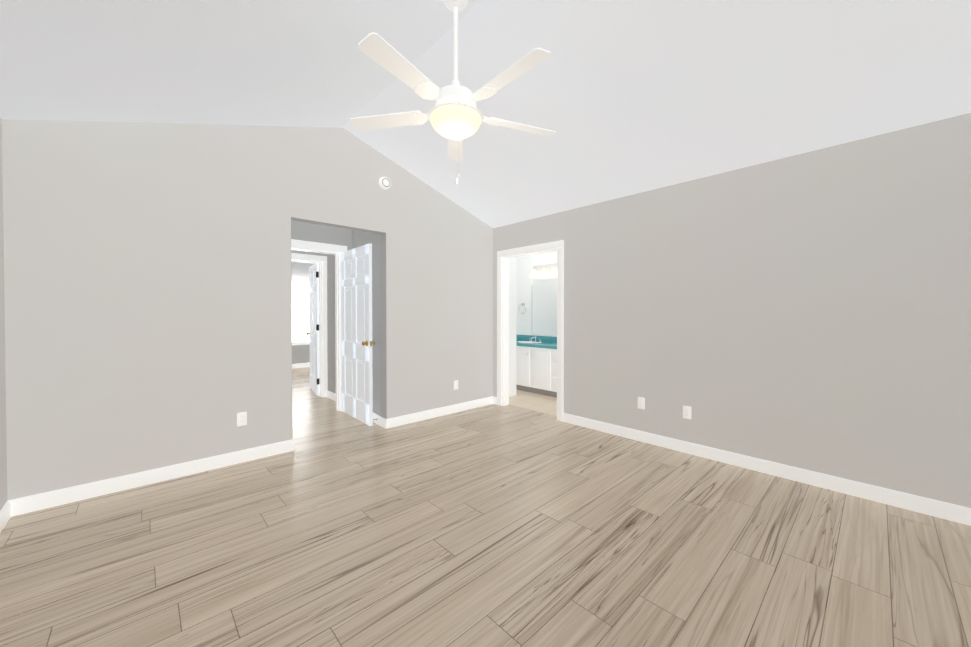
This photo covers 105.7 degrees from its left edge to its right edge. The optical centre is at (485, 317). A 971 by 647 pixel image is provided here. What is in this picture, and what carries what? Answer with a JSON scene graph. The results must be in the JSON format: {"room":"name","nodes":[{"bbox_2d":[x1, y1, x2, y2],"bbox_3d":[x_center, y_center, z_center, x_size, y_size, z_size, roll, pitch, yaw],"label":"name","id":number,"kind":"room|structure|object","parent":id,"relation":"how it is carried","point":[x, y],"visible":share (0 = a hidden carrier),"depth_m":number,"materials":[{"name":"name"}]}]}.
{"room":"empty bedroom","nodes":[
{"label":"empty bedroom","id":0,"kind":"room"},
{"bbox_2d":[0,118,7,509],"bbox_3d":[-1.477,0.017,0.598,0.120,2.460,4.675,-1,1,-43],"label":"wall","id":1,"kind":"structure","parent":0,"point":[3,468],"depth_m":2.22,"materials":[{"name":"paint"}]},
{"bbox_2d":[0,499,15,532],"bbox_3d":[-1.428,1.196,0.657,0.014,0.100,4.435,-1,1,-43],"label":"baseboard","id":2,"kind":"structure","parent":1,"relation":"attached to","point":[8,510],"depth_m":2.22,"materials":[{"name":"white paint"}]},
{"bbox_2d":[2,119,492,499],"bbox_3d":[-1.464,-0.345,3.729,4.190,3.110,0.120,-1,1,-43],"label":"wall","id":3,"kind":"structure","parent":0,"point":[147,288],"depth_m":2.85,"materials":[{"name":"paint"}]},
{"bbox_2d":[16,440,294,514],"bbox_3d":[-2.341,1.171,2.833,1.601,0.100,0.014,-1,1,-43],"label":"baseboard","id":4,"kind":"structure","parent":3,"relation":"attached to","point":[27,504],"depth_m":2.68,"materials":[{"name":"white paint"}]},
{"bbox_2d":[237,412,246,426],"bbox_3d":[-2.055,0.853,3.101,0.070,0.114,0.008,-1,1,-43],"label":"electrical outlet","id":5,"kind":"object","parent":3,"relation":"attached to","point":[241,418],"visible":1,"depth_m":3.10,"materials":[{"name":"white plastic"}]},
{"bbox_2d":[379,177,390,189],"bbox_3d":[-1.081,-1.458,3.968,0.132,0.132,0.037,-1,1,-43],"label":"smoke detector","id":6,"kind":"object","parent":3,"relation":"attached to","point":[385,183],"visible":1,"depth_m":3.95,"materials":[{"name":"white plastic"}]},
{"bbox_2d":[384,396,495,428],"bbox_3d":[-0.486,1.151,4.565,1.643,0.100,0.025,-1,1,-43],"label":"baseboard","id":7,"kind":"structure","parent":3,"relation":"attached to","point":[410,418],"depth_m":4.46,"materials":[{"name":"white paint"}]},
{"bbox_2d":[454,380,457,389],"bbox_3d":[-0.374,0.854,4.679,0.070,0.114,0.008,-1,1,-43],"label":"electrical outlet","id":8,"kind":"object","parent":3,"relation":"attached to","point":[455,385],"visible":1,"depth_m":4.67,"materials":[{"name":"white plastic"}]},
{"bbox_2d":[291,262,313,363],"bbox_3d":[-4.961,-0.059,7.994,3.920,2.440,0.120,-1,1,-43],"label":"wall","id":9,"kind":"structure","parent":0,"point":[300,353],"depth_m":8.54,"materials":[{"name":"paint"}]},
{"bbox_2d":[292,281,309,344],"bbox_3d":[-4.217,-0.106,8.574,1.080,1.460,0.049,-1,1,-43],"label":"window","id":10,"kind":"structure","parent":9,"relation":"in","point":[300,310],"depth_m":8.52,"materials":[{"name":"white glass"}]},
{"bbox_2d":[292,363,309,367],"bbox_3d":[-4.905,1.111,7.969,3.650,0.100,0.014,-1,1,-43],"label":"baseboard","id":11,"kind":"structure","parent":9,"relation":"attached to","point":[300,365],"depth_m":8.54,"materials":[{"name":"white paint"}]},
{"bbox_2d":[291,250,325,255],"bbox_3d":[-3.124,-0.024,4.918,2.150,2.440,0.120,-1,1,-43],"label":"wall","id":12,"kind":"structure","parent":0,"point":[307,253],"depth_m":5.34,"materials":[{"name":"paint"}]},
{"bbox_2d":[291,253,327,397],"bbox_3d":[-2.756,0.137,5.265,0.940,2.110,0.156,-1,1,-43],"label":"door frame","id":13,"kind":"structure","parent":12,"relation":"attached to","point":[321,261],"depth_m":5.49,"materials":[{"name":"white paint"}]},
{"bbox_2d":[306,263,319,395],"bbox_3d":[-2.748,0.168,5.897,0.150,2.025,0.791,0,1,-33],"label":"door","id":14,"kind":"structure","parent":12,"relation":"in","point":[313,333],"depth_m":5.79,"materials":[{"name":"white paint"}]},
{"bbox_2d":[291,220,351,250],"bbox_3d":[-2.160,-0.019,4.534,1.048,2.440,0.120,-1,1,-43],"label":"wall","id":15,"kind":"structure","parent":0,"point":[304,231],"depth_m":4.56,"materials":[{"name":"paint"}]},
{"bbox_2d":[291,239,346,410],"bbox_3d":[-2.224,0.138,4.475,1.046,2.128,0.156,-1,1,-43],"label":"door frame","id":16,"kind":"structure","parent":15,"relation":"attached to","point":[316,247],"depth_m":4.72,"materials":[{"name":"white paint"}]},
{"bbox_2d":[326,254,335,393],"bbox_3d":[-2.063,-0.028,5.270,0.120,2.440,0.820,-1,1,-43],"label":"wall","id":17,"kind":"structure","parent":0,"point":[331,362],"depth_m":5.40,"materials":[{"name":"paint"}]},
{"bbox_2d":[327,390,335,400],"bbox_3d":[-2.111,1.143,5.238,0.014,0.100,0.820,-1,1,-43],"label":"baseboard","id":18,"kind":"structure","parent":17,"relation":"attached to","point":[331,395],"depth_m":5.38,"materials":[{"name":"white paint"}]},
{"bbox_2d":[291,217,386,439],"bbox_3d":[-1.759,-0.014,4.101,1.036,2.440,1.060,-1,1,-43],"label":"wall","id":19,"kind":"structure","parent":0,"point":[379,352],"depth_m":4.11,"materials":[{"name":"grey paint"}]},
{"bbox_2d":[341,243,374,425],"bbox_3d":[-1.557,0.185,4.402,0.150,2.025,0.871,-1,1,-41],"label":"bedroom door","id":20,"kind":"structure","parent":19,"relation":"in","point":[357,342],"depth_m":4.34,"materials":[{"name":"white paint"}]},
{"bbox_2d":[373,413,383,427],"bbox_3d":[-1.422,1.152,4.435,0.100,0.100,1.056,-1,1,-43],"label":"baseboard","id":21,"kind":"structure","parent":19,"relation":"attached to","point":[380,420],"depth_m":4.14,"materials":[{"name":"white paint"}]},
{"bbox_2d":[352,230,370,248],"bbox_3d":[-1.451,-0.019,4.555,0.120,2.440,1.073,-1,1,-39],"label":"wall","id":22,"kind":"structure","parent":0,"point":[359,238],"depth_m":4.61,"materials":[{"name":"paint"}]},
{"bbox_2d":[0,367,970,646],"bbox_3d":[-1.403,1.229,4.713,5.840,0.060,10.555,-1,1,-43],"label":"floor","id":23,"kind":"structure","parent":0,"point":[495,525],"depth_m":1.93,"materials":[{"name":"brown wood"}]},
{"bbox_2d":[516,346,547,395],"bbox_3d":[0.894,0.817,5.942,0.559,0.736,0.800,-1,1,-43],"label":"base cabinet","id":24,"kind":"object","parent":23,"relation":"on","point":[536,364],"depth_m":5.73,"materials":[{"name":"white wood"}]},
{"bbox_2d":[516,338,556,349],"bbox_3d":[0.755,0.427,6.078,0.569,0.040,2.004,-1,1,-43],"label":"countertop","id":25,"kind":"structure","parent":24,"relation":"on","point":[518,343],"depth_m":5.90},
{"bbox_2d":[548,346,556,397],"bbox_3d":[1.305,0.822,5.504,0.559,0.736,0.401,-1,1,-43],"label":"base cabinet","id":26,"kind":"object","parent":23,"relation":"on","point":[552,352],"depth_m":5.45,"materials":[{"name":"white wood"}]},
{"bbox_2d":[0,0,970,263],"bbox_3d":[-1.235,-1.606,4.632,6.020,0.808,10.255,-1,1,-43],"label":"ceiling","id":27,"kind":"structure","parent":0,"point":[622,98],"depth_m":2.31,"materials":[{"name":"paint"}]},
{"bbox_2d":[350,0,555,183],"bbox_3d":[-0.140,-1.273,2.014,1.237,1.110,1.192,-1,1,-43],"label":"fan","id":28,"kind":"object","parent":27,"relation":"hanging from","point":[454,116],"visible":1,"depth_m":1.95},
{"bbox_2d":[509,258,510,396],"bbox_3d":[0.247,-0.029,5.425,0.380,2.440,0.006,-1,1,-43],"label":"wall","id":29,"kind":"structure","parent":0,"point":[510,327],"depth_m":5.54,"materials":[{"name":"paint"}]},
{"bbox_2d":[511,257,516,395],"bbox_3d":[-0.308,-0.041,6.381,0.120,2.440,2.160,-1,1,-43],"label":"wall","id":30,"kind":"structure","parent":0,"point":[513,319],"depth_m":5.59,"materials":[{"name":"paint"}]},
{"bbox_2d":[516,251,556,336],"bbox_3d":[0.954,-0.041,6.366,0.120,2.440,4.150,-1,1,-43],"label":"wall","id":31,"kind":"structure","parent":0,"point":[525,264],"depth_m":6.52,"materials":[{"name":"paint"}]},
{"bbox_2d":[516,334,556,341],"bbox_3d":[0.954,0.355,6.266,0.021,0.100,2.000,-1,1,-43],"label":"backsplash","id":32,"kind":"structure","parent":31,"relation":"attached to","point":[523,338],"depth_m":6.29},
{"bbox_2d":[530,263,556,277],"bbox_3d":[0.984,-0.790,6.104,0.181,0.215,0.600,-1,1,-43],"label":"sconce","id":33,"kind":"object","parent":31,"relation":"attached to","point":[543,269],"visible":0.85,"depth_m":6.10,"materials":[{"name":"white glass"}]},
{"bbox_2d":[532,273,556,334],"bbox_3d":[1.211,-0.231,5.994,0.009,1.046,1.176,-1,1,-43],"label":"bathroom mirror","id":34,"kind":"object","parent":31,"relation":"attached to","point":[544,305],"visible":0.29,"depth_m":6.22,"materials":[{"name":"clear glass"}]},
{"bbox_2d":[493,113,970,507],"bbox_3d":[1.666,-0.018,3.547,0.120,2.460,4.675,-1,1,-43],"label":"wall","id":35,"kind":"structure","parent":0,"point":[810,310],"depth_m":2.75,"materials":[{"name":"paint"}]},
{"bbox_2d":[497,240,563,421],"bbox_3d":[0.583,0.146,4.703,0.156,2.105,1.080,-1,1,-43],"label":"door frame","id":36,"kind":"structure","parent":35,"relation":"attached to","point":[504,257],"depth_m":4.98,"materials":[{"name":"white paint"}]},
{"bbox_2d":[638,397,644,409],"bbox_3d":[1.528,0.837,3.610,0.008,0.114,0.070,-1,1,-43],"label":"electrical outlet","id":37,"kind":"object","parent":35,"relation":"attached to","point":[641,402],"visible":1,"depth_m":3.61,"materials":[{"name":"white plastic"}]},
{"bbox_2d":[683,406,690,418],"bbox_3d":[1.812,0.850,3.307,0.008,0.114,0.070,-1,1,-43],"label":"electrical outlet","id":38,"kind":"object","parent":35,"relation":"attached to","point":[686,412],"visible":1,"depth_m":3.30,"materials":[{"name":"white plastic"}]},
{"bbox_2d":[563,413,970,525],"bbox_3d":[2.008,1.168,3.097,0.014,0.100,3.230,-1,1,-43],"label":"baseboard","id":39,"kind":"structure","parent":35,"relation":"attached to","point":[903,500],"depth_m":2.74,"materials":[{"name":"white paint"}]}
]}

